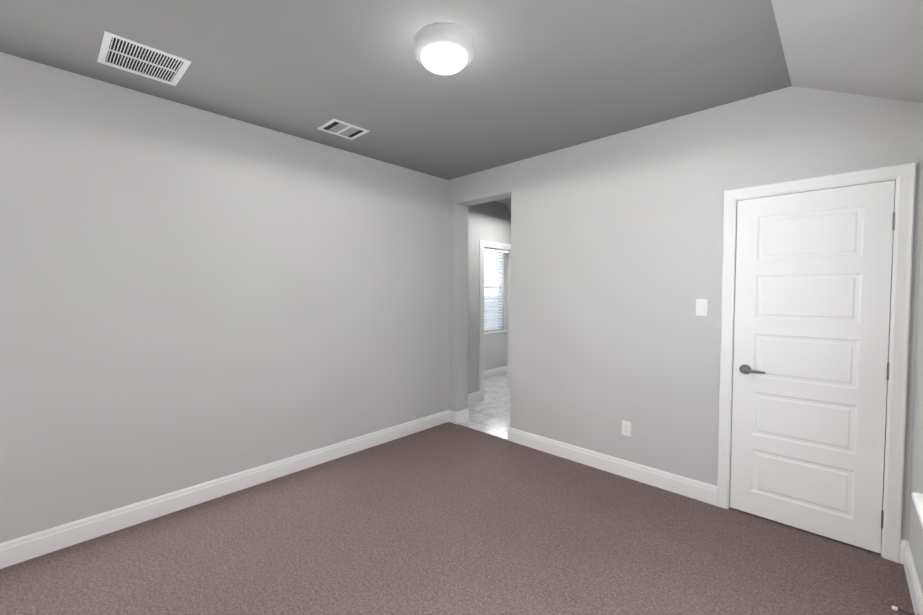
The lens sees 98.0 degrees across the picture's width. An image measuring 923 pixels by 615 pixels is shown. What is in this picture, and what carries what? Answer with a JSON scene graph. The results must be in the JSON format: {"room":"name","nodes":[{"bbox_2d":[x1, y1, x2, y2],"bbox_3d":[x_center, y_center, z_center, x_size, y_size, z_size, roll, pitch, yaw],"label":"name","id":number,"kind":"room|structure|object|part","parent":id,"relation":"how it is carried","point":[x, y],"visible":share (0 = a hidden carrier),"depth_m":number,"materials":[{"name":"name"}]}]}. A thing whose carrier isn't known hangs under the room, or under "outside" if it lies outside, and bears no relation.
{"room":"empty bedroom","nodes":[
{"label":"empty bedroom","id":0,"kind":"room"},
{"bbox_2d":[0,52,448,542],"bbox_3d":[-1.760,-0.154,2.956,0.140,3.040,4.940,2,3,43],"label":"wall","id":1,"kind":"structure","parent":0,"point":[190,296],"depth_m":2.73,"materials":[{"name":"paint"}]},
{"bbox_2d":[0,410,451,568],"bbox_3d":[-1.724,1.302,2.934,0.016,0.132,4.600,2,3,43],"label":"baseboard","id":2,"kind":"structure","parent":1,"relation":"attached to","point":[25,548],"depth_m":2.75,"materials":[{"name":"white wood"}]},
{"bbox_2d":[0,0,791,179],"bbox_3d":[-0.674,-1.510,1.878,3.130,0.350,4.940,2,3,43],"label":"ceiling","id":3,"kind":"structure","parent":0,"point":[533,78],"depth_m":2.21,"materials":[{"name":"paint"}]},
{"bbox_2d":[97,31,191,85],"bbox_3d":[-1.732,-1.344,2.191,0.375,0.006,0.357,2,3,43],"label":"ceiling vent","id":4,"kind":"object","parent":3,"relation":"in","point":[127,54],"visible":1,"depth_m":2.18,"materials":[{"name":"white metal"}]},
{"bbox_2d":[317,119,368,139],"bbox_3d":[-0.915,-1.377,3.110,0.254,0.006,0.304,2,3,43],"label":"ceiling vent","id":5,"kind":"object","parent":3,"relation":"in","point":[342,129],"visible":1,"depth_m":3.10,"materials":[{"name":"white metal"}]},
{"bbox_2d":[414,23,473,74],"bbox_3d":[-0.088,-1.275,2.033,0.306,0.132,0.306,2,3,43],"label":"ceiling light","id":6,"kind":"object","parent":3,"relation":"attached to","point":[443,48],"visible":1,"depth_m":1.95,"materials":[{"name":"white glass"}]},
{"bbox_2d":[0,422,914,614],"bbox_3d":[-0.493,1.474,1.677,3.820,0.120,4.740,2,3,43],"label":"floor carpet","id":7,"kind":"object","parent":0,"point":[448,518],"visible":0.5,"depth_m":2.26,"materials":[{"name":"brown carpet"}]},
{"bbox_2d":[729,507,880,555],"bbox_3d":[2.158,1.442,2.568,0.773,0.120,0.200,2,3,43],"label":"threshold","id":8,"kind":"object","parent":7,"relation":"on","point":[827,538],"visible":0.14,"depth_m":2.47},
{"bbox_2d":[458,373,509,439],"bbox_3d":[1.488,1.339,5.363,4.045,0.120,3.340,2,3,43],"label":"floor","id":9,"kind":"structure","parent":0,"point":[489,413],"depth_m":5.03,"materials":[{"name":"white tile"}]},
{"bbox_2d":[468,201,510,393],"bbox_3d":[0.734,-0.266,6.039,0.160,3.040,2.970,2,3,43],"label":"wall","id":10,"kind":"structure","parent":0,"point":[490,221],"depth_m":5.35,"materials":[{"name":"paint"}]},
{"bbox_2d":[468,240,510,403],"bbox_3d":[0.535,0.154,6.251,1.316,2.185,3.097,2,3,39],"label":"trim","id":11,"kind":"structure","parent":10,"relation":"attached to","point":[474,397],"depth_m":5.55,"materials":[{"name":"white wood"}]},
{"bbox_2d":[484,252,507,369],"bbox_3d":[0.090,-0.289,6.668,0.140,3.040,3.000,2,3,43],"label":"wall","id":12,"kind":"structure","parent":0,"point":[495,350],"depth_m":7.28,"materials":[{"name":"paint"}]},
{"bbox_2d":[484,250,497,293],"bbox_3d":[0.442,-0.362,7.139,0.008,1.610,0.730,2,3,43],"label":"window","id":13,"kind":"structure","parent":12,"relation":"in","point":[490,272],"depth_m":7.21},
{"bbox_2d":[484,250,502,330],"bbox_3d":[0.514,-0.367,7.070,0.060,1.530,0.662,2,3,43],"label":"window blind","id":14,"kind":"object","parent":13,"relation":"attached to","point":[493,294],"visible":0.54,"depth_m":7.12,"materials":[{"name":"white plastic"}]},
{"bbox_2d":[496,198,510,211],"bbox_3d":[2.169,-1.053,4.630,4.140,1.464,3.340,2,3,43],"label":"ceiling","id":15,"kind":"structure","parent":0,"point":[507,202],"depth_m":5.65,"materials":[{"name":"paint"}]},
{"bbox_2d":[448,86,922,539],"bbox_3d":[1.206,-0.170,3.412,3.540,3.040,0.200,2,3,43],"label":"wall","id":16,"kind":"structure","parent":0,"point":[616,253],"depth_m":3.08,"materials":[{"name":"paint"}]},
{"bbox_2d":[508,427,716,505],"bbox_3d":[1.120,1.285,3.397,1.794,0.132,0.016,2,3,43],"label":"baseboard","id":17,"kind":"structure","parent":16,"relation":"attached to","point":[701,491],"depth_m":3.23,"materials":[{"name":"white wood"}]},
{"bbox_2d":[622,420,630,436],"bbox_3d":[1.316,0.966,3.205,0.072,0.117,0.009,2,3,43],"label":"electrical outlet","id":18,"kind":"object","parent":16,"relation":"attached to","point":[626,428],"visible":1,"depth_m":3.20,"materials":[{"name":"white plastic"}]},
{"bbox_2d":[696,299,707,315],"bbox_3d":[1.687,-0.001,2.817,0.072,0.117,0.010,2,3,43],"label":"switch plate","id":19,"kind":"object","parent":16,"relation":"attached to","point":[701,307],"visible":1,"depth_m":2.81,"materials":[{"name":"white plastic"}]},
{"bbox_2d":[730,180,894,552],"bbox_3d":[2.086,0.337,2.444,0.724,2.073,0.098,2,3,43],"label":"door","id":20,"kind":"structure","parent":16,"relation":"in","point":[812,307],"depth_m":2.42,"materials":[{"name":"white wood"}]},
{"bbox_3d":[1.889,0.412,2.609,0.145,0.066,0.064,2,3,43],"label":"handle","id":21,"kind":"part","parent":20,"relation":"part of","materials":[{"name":"grey metal"}]},
{"bbox_3d":[2.349,0.357,2.206,0.013,1.750,0.014,2,3,43],"label":"door hinge","id":22,"kind":"part","parent":20,"relation":"part of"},
{"bbox_2d":[717,162,915,562],"bbox_3d":[2.152,0.301,2.520,0.859,2.162,0.220,2,3,43],"label":"door frame","id":23,"kind":"structure","parent":16,"relation":"attached to","point":[904,175],"depth_m":2.21,"materials":[{"name":"white wood"}]},
{"bbox_2d":[771,0,922,102],"bbox_3d":[0.713,-1.312,0.571,0.690,0.650,4.940,2,3,43],"label":"ceiling","id":24,"kind":"structure","parent":0,"point":[873,48],"depth_m":1.84,"materials":[{"name":"paint"}]},
{"bbox_2d":[908,203,922,592],"bbox_3d":[0.912,-0.061,0.428,0.140,3.040,4.940,2,3,43],"label":"wall","id":25,"kind":"structure","parent":0,"point":[915,539],"depth_m":2.03,"materials":[{"name":"paint"}]},
{"bbox_2d":[900,539,922,614],"bbox_3d":[0.830,1.390,0.517,0.029,0.132,4.600,2,3,43],"label":"baseboard","id":26,"kind":"structure","parent":25,"relation":"attached to","point":[906,558],"depth_m":1.96,"materials":[{"name":"white wood"}]},
{"bbox_2d":[892,606,918,614],"bbox_3d":[1.947,1.336,1.758,0.083,0.022,0.022,2,3,43],"label":"spring door stop","id":27,"kind":"object","parent":26,"relation":"attached to","point":[896,609],"visible":1,"depth_m":1.77,"materials":[{"name":"grey"}]},
{"bbox_2d":[912,492,922,527],"bbox_3d":[1.299,0.831,0.959,0.132,0.034,1.965,2,3,43],"label":"window sill","id":28,"kind":"structure","parent":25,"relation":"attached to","point":[917,498],"depth_m":1.62,"materials":[{"name":"white wood"}]}
]}

